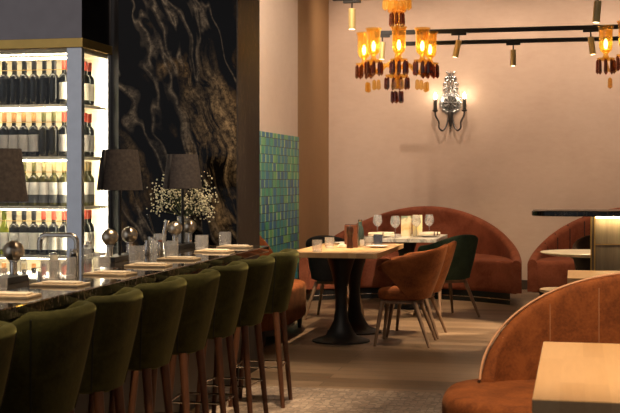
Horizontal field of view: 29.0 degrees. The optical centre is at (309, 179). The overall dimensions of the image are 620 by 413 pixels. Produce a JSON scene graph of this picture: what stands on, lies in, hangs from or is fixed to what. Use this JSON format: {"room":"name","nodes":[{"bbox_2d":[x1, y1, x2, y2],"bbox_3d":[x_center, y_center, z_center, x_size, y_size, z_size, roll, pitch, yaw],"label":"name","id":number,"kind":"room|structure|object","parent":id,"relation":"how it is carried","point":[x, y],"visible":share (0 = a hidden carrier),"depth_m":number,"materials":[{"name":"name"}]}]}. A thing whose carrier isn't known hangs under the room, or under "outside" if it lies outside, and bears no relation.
{"room":"restaurant","nodes":[
{"label":"restaurant","id":0,"kind":"room"},
{"bbox_2d":[111,0,118,253],"bbox_3d":[-2.047,-0.750,9.208,1.630,4.300,0.180,0,0,12],"label":"wall","id":1,"kind":"structure","parent":0,"point":[114,3],"depth_m":8.99,"materials":[{"name":"black paint"}]},
{"bbox_2d":[119,0,236,375],"bbox_3d":[-0.872,-0.750,8.734,0.870,4.300,0.600,0,0,12],"label":"wall panel","id":2,"kind":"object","parent":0,"point":[178,58],"depth_m":8.44,"materials":[{"name":"black stone"}]},
{"bbox_2d":[237,0,259,380],"bbox_3d":[-0.443,-0.750,8.641,0.008,4.300,0.595,0,0,12],"label":"pillar","id":3,"kind":"structure","parent":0,"point":[248,11],"depth_m":8.65,"materials":[{"name":"stone"}]},
{"bbox_2d":[260,131,298,278],"bbox_3d":[-0.671,0.450,11.536,0.015,1.900,4.960,0,0,12],"label":"tiled wall","id":4,"kind":"structure","parent":0,"point":[279,153],"depth_m":13.08,"materials":[{"name":"green tile"}]},
{"bbox_2d":[260,0,328,294],"bbox_3d":[-0.585,-0.750,12.541,0.250,4.300,6.960,0,0,12],"label":"wall","id":5,"kind":"structure","parent":0,"point":[313,15],"depth_m":14.39,"materials":[{"name":"brown paint"}]},
{"bbox_2d":[190,289,538,412],"bbox_3d":[1.205,1.450,7.312,8.800,0.100,16.800,0,0,12],"label":"floor","id":6,"kind":"structure","parent":0,"point":[401,361],"depth_m":9.20,"materials":[{"name":"brown wood"}]},
{"bbox_2d":[0,321,16,411],"bbox_3d":[-1.111,0.921,3.584,0.411,0.961,0.449,0,0,12],"label":"bar stool","id":7,"kind":"object","parent":6,"relation":"on","point":[8,332],"visible":1,"depth_m":3.61,"materials":[{"name":"green fabric"}]},
{"bbox_2d":[0,300,96,412],"bbox_3d":[-0.981,0.921,4.221,0.411,0.961,0.449,0,0,13],"label":"bar stool","id":8,"kind":"object","parent":6,"relation":"on","point":[52,348],"visible":0.98,"depth_m":4.05,"materials":[{"name":"green fabric"}]},
{"bbox_2d":[0,0,111,273],"bbox_3d":[-2.124,-0.300,8.815,1.270,3.400,0.600,0,0,12],"label":"wine fridge","id":9,"kind":"object","parent":6,"relation":"on","point":[76,32],"visible":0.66,"depth_m":8.57,"materials":[{"name":"metal"}]},
{"bbox_2d":[0,61,8,104],"bbox_3d":[-2.219,-0.699,8.700,0.074,0.318,0.074,0,0,12],"label":"wine bottle","id":10,"kind":"object","parent":9,"relation":"on","point":[4,79],"visible":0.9,"depth_m":8.67,"materials":[{"name":"black glass"}]},
{"bbox_2d":[0,210,8,253],"bbox_3d":[-2.218,0.378,8.702,0.076,0.319,0.076,0,0,12],"label":"wine bottle","id":11,"kind":"object","parent":9,"relation":"on","point":[4,231],"visible":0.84,"depth_m":8.67,"materials":[{"name":"green glass"}]},
{"bbox_2d":[0,113,8,147],"bbox_3d":[-2.218,-0.327,8.705,0.076,0.319,0.076,0,0,12],"label":"wine bottle","id":12,"kind":"object","parent":9,"relation":"on","point":[4,130],"visible":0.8,"depth_m":8.67,"materials":[{"name":"black glass"}]},
{"bbox_2d":[9,61,18,104],"bbox_3d":[-2.141,-0.700,8.690,0.074,0.319,0.074,0,0,12],"label":"wine bottle","id":13,"kind":"object","parent":9,"relation":"on","point":[14,78],"visible":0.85,"depth_m":8.66,"materials":[{"name":"black glass"}]},
{"bbox_2d":[9,113,18,148],"bbox_3d":[-2.143,-0.327,8.684,0.076,0.319,0.076,0,0,12],"label":"wine bottle","id":14,"kind":"object","parent":9,"relation":"on","point":[13,130],"visible":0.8,"depth_m":8.65,"materials":[{"name":"black glass"}]},
{"bbox_2d":[9,210,18,241],"bbox_3d":[-2.142,0.378,8.689,0.076,0.319,0.076,0,0,12],"label":"wine bottle","id":15,"kind":"object","parent":9,"relation":"on","point":[14,227],"visible":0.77,"depth_m":8.66,"materials":[{"name":"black glass"}]},
{"bbox_2d":[18,113,28,156],"bbox_3d":[-2.067,-0.327,8.666,0.076,0.319,0.076,0,0,12],"label":"wine bottle","id":16,"kind":"object","parent":9,"relation":"on","point":[23,132],"visible":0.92,"depth_m":8.64,"materials":[{"name":"black glass"}]},
{"bbox_2d":[19,61,28,104],"bbox_3d":[-2.066,-0.699,8.671,0.074,0.318,0.074,0,0,12],"label":"wine bottle","id":17,"kind":"object","parent":9,"relation":"on","point":[23,78],"visible":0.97,"depth_m":8.64,"materials":[{"name":"black glass"}]},
{"bbox_2d":[19,210,28,254],"bbox_3d":[-2.066,0.378,8.671,0.076,0.319,0.076,0,0,12],"label":"wine bottle","id":18,"kind":"object","parent":9,"relation":"on","point":[24,227],"visible":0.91,"depth_m":8.64,"materials":[{"name":"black glass"}]},
{"bbox_2d":[19,162,28,205],"bbox_3d":[-2.067,0.028,8.670,0.076,0.319,0.076,0,0,12],"label":"wine bottle","id":19,"kind":"object","parent":9,"relation":"on","point":[26,176],"visible":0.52,"depth_m":8.65,"materials":[{"name":"green glass"}]},
{"bbox_2d":[28,112,38,156],"bbox_3d":[-1.991,-0.327,8.652,0.076,0.319,0.076,0,0,12],"label":"wine bottle","id":20,"kind":"object","parent":9,"relation":"on","point":[33,137],"visible":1,"depth_m":8.62,"materials":[{"name":"black glass"}]},
{"bbox_2d":[28,210,38,254],"bbox_3d":[-1.991,0.378,8.651,0.076,0.319,0.076,0,0,12],"label":"wine bottle","id":21,"kind":"object","parent":9,"relation":"on","point":[33,227],"visible":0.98,"depth_m":8.62,"materials":[{"name":"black glass"}]},
{"bbox_2d":[29,162,38,205],"bbox_3d":[-1.990,0.028,8.655,0.076,0.319,0.076,0,0,12],"label":"wine bottle","id":22,"kind":"object","parent":9,"relation":"on","point":[33,179],"visible":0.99,"depth_m":8.63,"materials":[{"name":"green glass"}]},
{"bbox_2d":[29,61,38,104],"bbox_3d":[-1.990,-0.700,8.656,0.074,0.319,0.074,0,0,12],"label":"wine bottle","id":23,"kind":"object","parent":9,"relation":"on","point":[34,78],"visible":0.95,"depth_m":8.63,"materials":[{"name":"black glass"}]},
{"bbox_2d":[38,210,48,254],"bbox_3d":[-1.916,0.378,8.632,0.076,0.319,0.076,0,0,12],"label":"wine bottle","id":24,"kind":"object","parent":9,"relation":"on","point":[43,227],"visible":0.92,"depth_m":8.61,"materials":[{"name":"black glass"}]},
{"bbox_2d":[39,162,48,205],"bbox_3d":[-1.915,0.028,8.638,0.076,0.319,0.076,0,0,12],"label":"wine bottle","id":25,"kind":"object","parent":9,"relation":"on","point":[43,179],"visible":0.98,"depth_m":8.61,"materials":[{"name":"green glass"}]},
{"bbox_2d":[39,112,48,156],"bbox_3d":[-1.916,-0.327,8.635,0.074,0.319,0.074,0,0,12],"label":"wine bottle","id":26,"kind":"object","parent":9,"relation":"on","point":[43,129],"visible":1,"depth_m":8.61,"materials":[{"name":"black glass"}]},
{"bbox_2d":[39,61,48,103],"bbox_3d":[-1.914,-0.699,8.642,0.074,0.318,0.074,0,0,12],"label":"wine bottle","id":27,"kind":"object","parent":9,"relation":"on","point":[43,79],"visible":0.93,"depth_m":8.61,"materials":[{"name":"black glass"}]},
{"bbox_2d":[0,252,105,258],"bbox_3d":[-2.139,0.549,8.839,1.170,0.022,0.440,0,0,12],"label":"shelf","id":28,"kind":"object","parent":9,"relation":"attached to","point":[96,254],"depth_m":8.58,"materials":[{"name":"glass"}]},
{"bbox_2d":[0,205,105,209],"bbox_3d":[-2.139,0.199,8.839,1.170,0.022,0.440,0,0,12],"label":"shelf","id":29,"kind":"object","parent":9,"relation":"attached to","point":[101,207],"depth_m":8.59,"materials":[{"name":"glass"}]},
{"bbox_2d":[0,104,105,111],"bbox_3d":[-2.139,-0.529,8.839,1.170,0.022,0.440,0,0,12],"label":"shelf","id":30,"kind":"object","parent":9,"relation":"attached to","point":[33,107],"depth_m":8.69,"materials":[{"name":"glass"}]},
{"bbox_2d":[48,112,58,156],"bbox_3d":[-1.840,-0.327,8.617,0.074,0.319,0.074,0,0,12],"label":"wine bottle","id":31,"kind":"object","parent":9,"relation":"on","point":[53,132],"visible":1,"depth_m":8.59,"materials":[{"name":"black glass"}]},
{"bbox_2d":[48,60,58,103],"bbox_3d":[-1.841,-0.699,8.615,0.074,0.318,0.074,0,0,12],"label":"wine bottle","id":32,"kind":"object","parent":9,"relation":"on","point":[53,80],"visible":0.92,"depth_m":8.59,"materials":[{"name":"black glass"}]},
{"bbox_2d":[48,210,58,254],"bbox_3d":[-1.840,0.378,8.618,0.076,0.319,0.076,0,0,12],"label":"wine bottle","id":33,"kind":"object","parent":9,"relation":"on","point":[53,243],"visible":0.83,"depth_m":8.59,"materials":[{"name":"black glass"}]},
{"bbox_2d":[49,162,58,205],"bbox_3d":[-1.839,0.028,8.621,0.076,0.319,0.076,0,0,12],"label":"wine bottle","id":34,"kind":"object","parent":9,"relation":"on","point":[53,179],"visible":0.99,"depth_m":8.59,"materials":[{"name":"green glass"}]},
{"bbox_2d":[23,156,100,160],"bbox_3d":[-2.139,-0.156,8.839,1.170,0.022,0.440,0,0,12],"label":"shelf","id":35,"kind":"object","parent":9,"relation":"attached to","point":[64,158],"depth_m":8.58,"materials":[{"name":"glass"}]},
{"bbox_2d":[59,112,66,156],"bbox_3d":[-1.764,-0.327,8.605,0.076,0.319,0.076,0,0,12],"label":"wine bottle","id":36,"kind":"object","parent":9,"relation":"on","point":[63,128],"visible":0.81,"depth_m":8.57,"materials":[{"name":"black glass"}]},
{"bbox_2d":[59,162,66,205],"bbox_3d":[-1.763,0.028,8.607,0.076,0.319,0.076,0,0,12],"label":"wine bottle","id":37,"kind":"object","parent":9,"relation":"on","point":[63,178],"visible":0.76,"depth_m":8.57,"materials":[{"name":"green glass"}]},
{"bbox_2d":[59,60,66,103],"bbox_3d":[-1.763,-0.700,8.607,0.076,0.319,0.076,0,0,12],"label":"wine bottle","id":38,"kind":"object","parent":9,"relation":"on","point":[63,77],"visible":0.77,"depth_m":8.57,"materials":[{"name":"black glass"}]},
{"bbox_2d":[59,210,66,254],"bbox_3d":[-1.763,0.378,8.605,0.076,0.319,0.076,0,0,12],"label":"wine bottle","id":39,"kind":"object","parent":9,"relation":"on","point":[63,227],"visible":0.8,"depth_m":8.57,"materials":[{"name":"black glass"}]},
{"bbox_2d":[84,113,89,156],"bbox_3d":[-1.634,-0.327,8.717,0.076,0.319,0.076,0,0,12],"label":"wine bottle","id":40,"kind":"object","parent":9,"relation":"on","point":[86,128],"visible":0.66,"depth_m":8.69,"materials":[{"name":"black glass"}]},
{"bbox_2d":[84,162,89,205],"bbox_3d":[-1.634,0.028,8.717,0.076,0.319,0.076,0,0,12],"label":"wine bottle","id":41,"kind":"object","parent":9,"relation":"on","point":[86,177],"visible":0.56,"depth_m":8.69,"materials":[{"name":"green glass"}]},
{"bbox_2d":[84,61,89,104],"bbox_3d":[-1.634,-0.700,8.717,0.076,0.319,0.076,0,0,12],"label":"wine bottle","id":42,"kind":"object","parent":9,"relation":"on","point":[86,77],"visible":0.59,"depth_m":8.69,"materials":[{"name":"black glass"}]},
{"bbox_2d":[84,210,89,253],"bbox_3d":[-1.634,0.378,8.717,0.076,0.319,0.076,0,0,12],"label":"wine bottle","id":43,"kind":"object","parent":9,"relation":"on","point":[86,225],"visible":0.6,"depth_m":8.69,"materials":[{"name":"black glass"}]},
{"bbox_2d":[87,162,94,205],"bbox_3d":[-1.616,0.028,8.796,0.076,0.319,0.076,0,0,12],"label":"wine bottle","id":44,"kind":"object","parent":9,"relation":"on","point":[89,172],"visible":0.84,"depth_m":8.78,"materials":[{"name":"green glass"}]},
{"bbox_2d":[87,210,94,253],"bbox_3d":[-1.616,0.378,8.796,0.076,0.319,0.076,0,0,12],"label":"wine bottle","id":45,"kind":"object","parent":9,"relation":"on","point":[89,220],"visible":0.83,"depth_m":8.78,"materials":[{"name":"black glass"}]},
{"bbox_2d":[87,114,94,156],"bbox_3d":[-1.616,-0.327,8.796,0.076,0.319,0.076,0,0,12],"label":"wine bottle","id":46,"kind":"object","parent":9,"relation":"on","point":[89,123],"visible":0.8,"depth_m":8.78,"materials":[{"name":"black glass"}]},
{"bbox_2d":[87,63,94,105],"bbox_3d":[-1.616,-0.700,8.796,0.076,0.319,0.076,0,0,12],"label":"wine bottle","id":47,"kind":"object","parent":9,"relation":"on","point":[89,71],"visible":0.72,"depth_m":8.78,"materials":[{"name":"black glass"}]},
{"bbox_2d":[61,287,143,412],"bbox_3d":[-0.884,0.921,4.753,0.411,0.961,0.449,0,0,9],"label":"bar stool","id":48,"kind":"object","parent":6,"relation":"on","point":[118,314],"visible":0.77,"depth_m":4.61,"materials":[{"name":"green fabric"}]},
{"bbox_2d":[0,245,268,412],"bbox_3d":[-1.264,0.925,5.067,0.720,0.950,6.550,0,0,11],"label":"bar counter","id":49,"kind":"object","parent":6,"relation":"on","point":[52,298],"depth_m":6.12,"materials":[{"name":"black stone"}]},
{"bbox_2d":[0,148,28,285],"bbox_3d":[-1.349,0.157,5.183,0.258,0.585,0.400,0,0,12],"label":"table lamp","id":50,"kind":"object","parent":49,"relation":"on","point":[13,188],"visible":1,"depth_m":5.13,"materials":[{"name":"brown fabric"}]},
{"bbox_2d":[0,293,41,298],"bbox_3d":[-1.164,0.445,4.620,0.220,0.010,0.140,0,0,10],"label":"serving board","id":51,"kind":"object","parent":49,"relation":"on","point":[33,295],"visible":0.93,"depth_m":4.55,"materials":[{"name":"brown wood"}]},
{"bbox_2d":[0,291,32,294],"bbox_3d":[-1.154,0.436,4.617,0.160,0.008,0.070,0,0,10],"label":"folded napkin","id":52,"kind":"object","parent":51,"relation":"on","point":[1,292],"visible":1,"depth_m":4.59,"materials":[{"name":"white fabric"}]},
{"bbox_2d":[49,252,57,267],"bbox_3d":[-1.310,0.410,6.127,0.044,0.080,0.044,0,0,12],"label":"spice jar","id":53,"kind":"object","parent":49,"relation":"on","point":[53,257],"visible":0.96,"depth_m":6.11,"materials":[{"name":"clear glass"}]},
{"bbox_2d":[37,232,78,260],"bbox_3d":[-1.385,0.410,6.641,0.280,0.239,0.079,0,0,12],"label":"tap","id":54,"kind":"object","parent":49,"relation":"on","point":[42,236],"visible":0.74,"depth_m":6.65,"materials":[{"name":"silver metal"}]},
{"bbox_2d":[29,282,90,286],"bbox_3d":[-1.065,0.445,5.120,0.220,0.010,0.140,0,0,12],"label":"serving board","id":55,"kind":"object","parent":49,"relation":"on","point":[39,284],"visible":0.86,"depth_m":5.06,"materials":[{"name":"brown wood"}]},
{"bbox_2d":[42,280,82,283],"bbox_3d":[-1.056,0.436,5.118,0.160,0.008,0.070,0,0,12],"label":"folded napkin","id":56,"kind":"object","parent":55,"relation":"on","point":[48,281],"visible":1,"depth_m":5.10,"materials":[{"name":"white fabric"}]},
{"bbox_2d":[57,257,76,278],"bbox_3d":[-1.107,0.401,5.467,0.087,0.098,0.087,0,0,1],"label":"tumbler","id":57,"kind":"object","parent":49,"relation":"on","point":[60,276],"visible":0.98,"depth_m":5.45,"materials":[{"name":"clear glass"}]},
{"bbox_2d":[70,252,76,266],"bbox_3d":[-1.231,0.412,6.253,0.036,0.075,0.036,0,0,12],"label":"spice jar","id":58,"kind":"object","parent":49,"relation":"on","point":[73,261],"visible":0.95,"depth_m":6.24,"materials":[{"name":"clear glass"}]},
{"bbox_2d":[83,271,136,275],"bbox_3d":[-0.950,0.445,5.709,0.220,0.010,0.140,0,0,14],"label":"serving board","id":59,"kind":"object","parent":49,"relation":"on","point":[87,273],"visible":0.78,"depth_m":5.65,"materials":[{"name":"brown wood"}]},
{"bbox_2d":[94,270,130,272],"bbox_3d":[-0.940,0.436,5.707,0.160,0.008,0.070,0,0,14],"label":"folded napkin","id":60,"kind":"object","parent":59,"relation":"on","point":[98,271],"visible":1,"depth_m":5.68,"materials":[{"name":"white fabric"}]},
{"bbox_2d":[97,149,142,261],"bbox_3d":[-1.070,0.140,6.750,0.258,0.620,0.400,0,0,12],"label":"table lamp","id":61,"kind":"object","parent":49,"relation":"on","point":[119,169],"visible":1,"depth_m":6.65,"materials":[{"name":"brown fabric"}]},
{"bbox_2d":[0,245,268,320],"bbox_3d":[-1.264,0.472,5.067,0.720,0.045,6.550,0,0,11],"label":"countertop","id":62,"kind":"structure","parent":49,"relation":"on","point":[52,297],"depth_m":5.76,"materials":[{"name":"black stone"}]},
{"bbox_2d":[144,240,149,254],"bbox_3d":[-0.975,0.405,7.179,0.036,0.090,0.036,0,0,12],"label":"bottle","id":63,"kind":"object","parent":49,"relation":"on","point":[147,244],"visible":1,"depth_m":7.17,"materials":[{"name":"clear glass"}]},
{"bbox_2d":[124,263,172,266],"bbox_3d":[-0.842,0.445,6.259,0.220,0.010,0.140,0,0,9],"label":"serving board","id":64,"kind":"object","parent":49,"relation":"on","point":[131,264],"visible":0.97,"depth_m":6.20,"materials":[{"name":"brown wood"}]},
{"bbox_2d":[134,262,166,264],"bbox_3d":[-0.832,0.436,6.257,0.160,0.008,0.070,0,0,9],"label":"folded napkin","id":65,"kind":"object","parent":64,"relation":"on","point":[137,263],"visible":1,"depth_m":6.23,"materials":[{"name":"white fabric"}]},
{"bbox_2d":[157,240,162,253],"bbox_3d":[-0.910,0.407,7.288,0.036,0.085,0.036,0,0,12],"label":"spice jar","id":66,"kind":"object","parent":49,"relation":"on","point":[160,244],"visible":1,"depth_m":7.27,"materials":[{"name":"silver"}]},
{"bbox_2d":[157,257,200,260],"bbox_3d":[-0.740,0.445,6.779,0.220,0.010,0.140,0,0,11],"label":"serving board","id":67,"kind":"object","parent":49,"relation":"on","point":[161,258],"visible":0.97,"depth_m":6.73,"materials":[{"name":"brown wood"}]},
{"bbox_2d":[163,154,201,249],"bbox_3d":[-0.846,0.140,7.970,0.258,0.620,0.400,0,0,12],"label":"table lamp","id":68,"kind":"object","parent":49,"relation":"on","point":[182,171],"visible":1,"depth_m":7.87,"materials":[{"name":"brown fabric"}]},
{"bbox_2d":[146,171,218,241],"bbox_3d":[-0.880,0.195,8.289,0.539,0.511,0.243,0,0,12],"label":"flower vase","id":69,"kind":"object","parent":49,"relation":"on","point":[202,196],"visible":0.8,"depth_m":8.25,"materials":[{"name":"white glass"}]},
{"bbox_2d":[194,250,234,252],"bbox_3d":[-0.598,0.445,7.505,0.220,0.010,0.140,0,0,15],"label":"serving board","id":70,"kind":"object","parent":49,"relation":"on","point":[228,251],"visible":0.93,"depth_m":7.44,"materials":[{"name":"brown wood"}]},
{"bbox_2d":[216,245,252,247],"bbox_3d":[-0.501,0.445,7.996,0.220,0.010,0.140,0,0,10],"label":"serving board","id":71,"kind":"object","parent":49,"relation":"on","point":[221,246],"visible":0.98,"depth_m":7.94,"materials":[{"name":"brown wood"}]},
{"bbox_3d":[-0.978,0.400,7.815,0.084,0.100,0.084,0,0,12],"label":"glass","id":72,"kind":"object","parent":49,"relation":"on","visible":0},
{"bbox_2d":[161,220,168,246],"bbox_3d":[-0.947,0.351,7.818,0.066,0.186,0.034,0,0,-26],"label":"muddler","id":73,"kind":"object","parent":72,"relation":"in","point":[166,222],"visible":0.71,"depth_m":7.81,"materials":[{"name":"silver metal"}]},
{"bbox_2d":[88,276,187,412],"bbox_3d":[-0.769,0.921,5.321,0.411,0.961,0.449,0,0,12],"label":"bar stool","id":74,"kind":"object","parent":6,"relation":"on","point":[163,302],"visible":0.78,"depth_m":5.17,"materials":[{"name":"green fabric"}]},
{"bbox_2d":[128,269,220,412],"bbox_3d":[-0.656,0.921,5.787,0.411,0.961,0.449,0,0,14],"label":"bar stool","id":75,"kind":"object","parent":6,"relation":"on","point":[202,287],"visible":0.68,"depth_m":5.66,"materials":[{"name":"green fabric"}]},
{"bbox_2d":[169,261,248,412],"bbox_3d":[-0.542,0.921,6.346,0.411,0.961,0.449,0,0,10],"label":"bar stool","id":76,"kind":"object","parent":6,"relation":"on","point":[233,279],"visible":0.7,"depth_m":6.21,"materials":[{"name":"green fabric"}]},
{"bbox_2d":[195,255,274,412],"bbox_3d":[-0.421,0.921,6.851,0.411,0.961,0.449,0,0,15],"label":"bar stool","id":77,"kind":"object","parent":6,"relation":"on","point":[261,269],"visible":0.66,"depth_m":6.72,"materials":[{"name":"green fabric"}]},
{"bbox_2d":[228,249,298,407],"bbox_3d":[-0.281,0.921,7.528,0.411,0.961,0.449,0,0,8],"label":"bar stool","id":78,"kind":"object","parent":6,"relation":"on","point":[286,260],"visible":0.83,"depth_m":7.39,"materials":[{"name":"green fabric"}]},
{"bbox_2d":[260,236,305,346],"bbox_3d":[-0.458,0.915,10.772,0.700,0.970,1.724,0,0,12],"label":"sofa","id":79,"kind":"object","parent":6,"relation":"on","point":[296,310],"visible":0.16,"depth_m":10.68,"materials":[{"name":"orange fabric"}]},
{"bbox_2d":[303,235,364,319],"bbox_3d":[0.230,0.975,12.103,0.545,0.860,0.599,0,0,17],"label":"dining chair","id":80,"kind":"object","parent":6,"relation":"on","point":[320,270],"visible":0.39,"depth_m":11.96,"materials":[{"name":"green fabric"}]},
{"bbox_2d":[297,243,403,344],"bbox_3d":[0.350,1.005,10.788,0.770,0.790,1.580,0,0,12],"label":"dining table","id":81,"kind":"object","parent":6,"relation":"on","point":[346,265],"visible":0.98,"depth_m":10.38,"materials":[{"name":"black metal"}]},
{"bbox_2d":[346,225,353,247],"bbox_3d":[0.356,0.506,10.726,0.066,0.208,0.066,0,0,12],"label":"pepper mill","id":82,"kind":"object","parent":81,"relation":"on","point":[349,230],"visible":1,"depth_m":10.70,"materials":[{"name":"brown wood"}]},
{"bbox_2d":[344,224,357,247],"bbox_3d":[0.374,0.505,10.855,0.120,0.210,0.060,0,0,12],"label":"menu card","id":83,"kind":"object","parent":81,"relation":"on","point":[355,226],"visible":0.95,"depth_m":10.82,"materials":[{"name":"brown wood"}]},
{"bbox_2d":[358,220,363,245],"bbox_3d":[0.467,0.490,11.182,0.072,0.240,0.072,0,0,12],"label":"water bottle","id":84,"kind":"object","parent":81,"relation":"on","point":[360,227],"visible":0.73,"depth_m":11.15,"materials":[{"name":"teal glass"}]},
{"bbox_2d":[364,234,446,308],"bbox_3d":[1.058,1.010,13.233,0.800,0.780,1.100,0,0,12],"label":"dining table","id":85,"kind":"object","parent":6,"relation":"on","point":[409,242],"visible":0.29,"depth_m":12.94,"materials":[{"name":"white stone"}]},
{"bbox_2d":[401,216,411,235],"bbox_3d":[1.065,0.509,13.262,0.115,0.223,0.074,0,0,7],"label":"menu card","id":86,"kind":"object","parent":85,"relation":"on","point":[406,225],"visible":1,"depth_m":13.24,"materials":[{"name":"beige paper"}]},
{"bbox_2d":[413,215,421,235],"bbox_3d":[1.192,0.504,13.306,0.105,0.233,0.078,0,0,7],"label":"menu card","id":87,"kind":"object","parent":85,"relation":"on","point":[417,219],"visible":0.86,"depth_m":13.29,"materials":[{"name":"beige paper"}]},
{"bbox_2d":[299,206,521,304],"bbox_3d":[1.317,0.868,14.522,2.530,1.065,1.931,0,0,12],"label":"banquette","id":88,"kind":"object","parent":6,"relation":"on","point":[496,272],"visible":0.49,"depth_m":14.12,"materials":[{"name":"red fabric"}]},
{"bbox_2d":[373,244,447,347],"bbox_3d":[0.878,0.975,10.272,0.599,0.860,0.545,0,0,12],"label":"dining chair","id":89,"kind":"object","parent":6,"relation":"on","point":[415,277],"visible":1,"depth_m":10.06,"materials":[{"name":"orange fabric"}]},
{"bbox_2d":[386,241,456,338],"bbox_3d":[1.022,0.975,10.832,0.599,0.860,0.545,0,0,14],"label":"dining chair","id":90,"kind":"object","parent":6,"relation":"on","point":[451,248],"visible":0.27,"depth_m":10.69,"materials":[{"name":"orange fabric"}]},
{"bbox_2d":[413,234,480,316],"bbox_3d":[1.430,0.975,12.264,0.545,0.860,0.599,0,0,-30],"label":"dining chair","id":91,"kind":"object","parent":6,"relation":"on","point":[461,265],"visible":0.58,"depth_m":12.08,"materials":[{"name":"green fabric"}]},
{"bbox_2d":[442,272,619,412],"bbox_3d":[1.541,0.913,5.261,1.917,0.975,1.014,0,0,12],"label":"sofa","id":92,"kind":"object","parent":6,"relation":"on","point":[587,310],"visible":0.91,"depth_m":5.65,"materials":[{"name":"orange fabric"}]},
{"bbox_2d":[540,249,589,269],"bbox_3d":[2.502,1.025,10.866,0.820,0.750,0.820,0,0,12],"label":"round table","id":93,"kind":"object","parent":6,"relation":"on","point":[581,257],"visible":0.35,"depth_m":10.77,"materials":[{"name":"beige wood"}]},
{"bbox_2d":[527,208,619,295],"bbox_3d":[3.878,0.865,14.105,2.540,1.071,1.722,0,0,12],"label":"banquette","id":94,"kind":"object","parent":6,"relation":"on","point":[543,270],"visible":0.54,"depth_m":13.61,"materials":[{"name":"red fabric"}]},
{"bbox_2d":[532,342,619,412],"bbox_3d":[1.350,1.025,4.075,1.130,0.750,1.300,0,0,12],"label":"dining table","id":95,"kind":"object","parent":6,"relation":"on","point":[572,377],"visible":1,"depth_m":3.93,"materials":[{"name":"beige wood"}]},
{"bbox_2d":[532,209,619,270],"bbox_3d":[2.672,0.822,9.549,1.780,1.157,0.680,0,0,12],"label":"bar counter","id":96,"kind":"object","parent":6,"relation":"on","point":[604,223],"depth_m":9.35,"materials":[{"name":"black stone"}]},
{"bbox_2d":[572,235,589,269],"bbox_3d":[2.840,0.975,11.725,0.545,0.860,0.599,0,0,7],"label":"dining chair","id":97,"kind":"object","parent":6,"relation":"on","point":[583,242],"visible":0.11,"depth_m":11.94,"materials":[{"name":"brown fabric"}]},
{"bbox_2d":[567,270,619,283],"bbox_3d":[2.307,1.025,8.195,1.070,0.750,0.720,0,0,12],"label":"dining table","id":98,"kind":"object","parent":6,"relation":"on","point":[573,275],"visible":0.27,"depth_m":8.26,"materials":[{"name":"beige wood"}]},
{"bbox_2d":[389,11,404,27],"label":"pendant","id":99,"kind":"object","parent":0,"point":[391,16],"depth_m":11.34,"materials":[{"name":"orange glass"}]},
{"bbox_2d":[355,57,438,103],"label":"chandelier","id":100,"kind":"object","parent":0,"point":[428,70],"depth_m":11.28,"materials":[{"name":"orange glass"}]},
{"bbox_2d":[329,0,619,279],"bbox_3d":[3.679,-0.750,15.266,7.400,4.300,0.200,0,0,12],"label":"wall","id":101,"kind":"structure","parent":0,"point":[542,131],"depth_m":15.49,"materials":[{"name":"beige paint"}]},
{"bbox_2d":[432,71,466,130],"bbox_3d":[1.811,-1.019,15.506,0.453,0.785,0.174,0,0,12],"label":"wall sconce","id":102,"kind":"object","parent":101,"relation":"attached to","point":[450,102],"visible":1,"depth_m":15.53,"materials":[{"name":"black metal"}]},
{"bbox_2d":[596,55,619,74],"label":"chandelier","id":103,"kind":"object","parent":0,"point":[614,65],"depth_m":10.94,"materials":[{"name":"orange glass"}]},
{"bbox_3d":[1.107,-2.950,7.334,9.000,0.100,16.800,0,0,12],"label":"ceiling","id":104,"kind":"structure","parent":0,"visible":0},
{"bbox_2d":[374,3,619,34],"bbox_3d":[2.597,-2.182,11.716,3.980,1.437,0.036,0,0,12],"label":"track rail","id":105,"kind":"object","parent":104,"relation":"hanging from","point":[612,26],"visible":1,"depth_m":11.86,"materials":[{"name":"black metal"}]},
{"bbox_2d":[375,35,389,59],"bbox_3d":[0.732,-1.340,12.127,0.150,0.245,0.060,0,0,12],"label":"track spotlight","id":106,"kind":"object","parent":105,"relation":"attached to","point":[381,44],"visible":1,"depth_m":12.11,"materials":[{"name":"black paint"}]},
{"bbox_2d":[451,33,466,57],"bbox_3d":[1.484,-1.340,11.961,0.150,0.246,0.060,0,0,12],"label":"track spotlight","id":107,"kind":"object","parent":105,"relation":"attached to","point":[457,46],"visible":1,"depth_m":11.94,"materials":[{"name":"black paint"}]},
{"bbox_2d":[583,29,598,54],"bbox_3d":[2.734,-1.340,11.685,0.150,0.246,0.060,0,0,12],"label":"track spotlight","id":108,"kind":"object","parent":105,"relation":"attached to","point":[591,42],"visible":1,"depth_m":11.66,"materials":[{"name":"black paint"}]},
{"bbox_2d":[392,36,619,45],"bbox_3d":[2.828,-2.182,12.689,3.950,1.437,0.036,0,0,12],"label":"track rail","id":109,"kind":"object","parent":104,"relation":"hanging from","point":[611,38],"visible":0.97,"depth_m":12.82,"materials":[{"name":"black metal"}]},
{"bbox_2d":[506,43,519,65],"bbox_3d":[2.174,-1.341,12.833,0.150,0.244,0.060,0,0,12],"label":"track spotlight","id":110,"kind":"object","parent":109,"relation":"attached to","point":[513,51],"visible":1,"depth_m":12.81,"materials":[{"name":"black paint"}]},
{"bbox_3d":[1.950,-2.207,9.759,3.600,1.387,0.036,0,0,12],"label":"track rail","id":111,"kind":"object","parent":104,"relation":"hanging from","visible":0},
{"bbox_2d":[343,0,360,29],"bbox_3d":[0.354,-1.391,10.112,0.150,0.244,0.060,0,0,12],"label":"track spotlight","id":112,"kind":"object","parent":111,"relation":"attached to","point":[351,11],"visible":1,"depth_m":10.09,"materials":[{"name":"black paint"}]},
{"bbox_2d":[592,0,601,22],"bbox_3d":[2.321,-1.390,9.677,0.150,0.246,0.060,0,0,12],"label":"track spotlight","id":113,"kind":"object","parent":111,"relation":"attached to","point":[597,4],"visible":1,"depth_m":9.65,"materials":[{"name":"black paint"}]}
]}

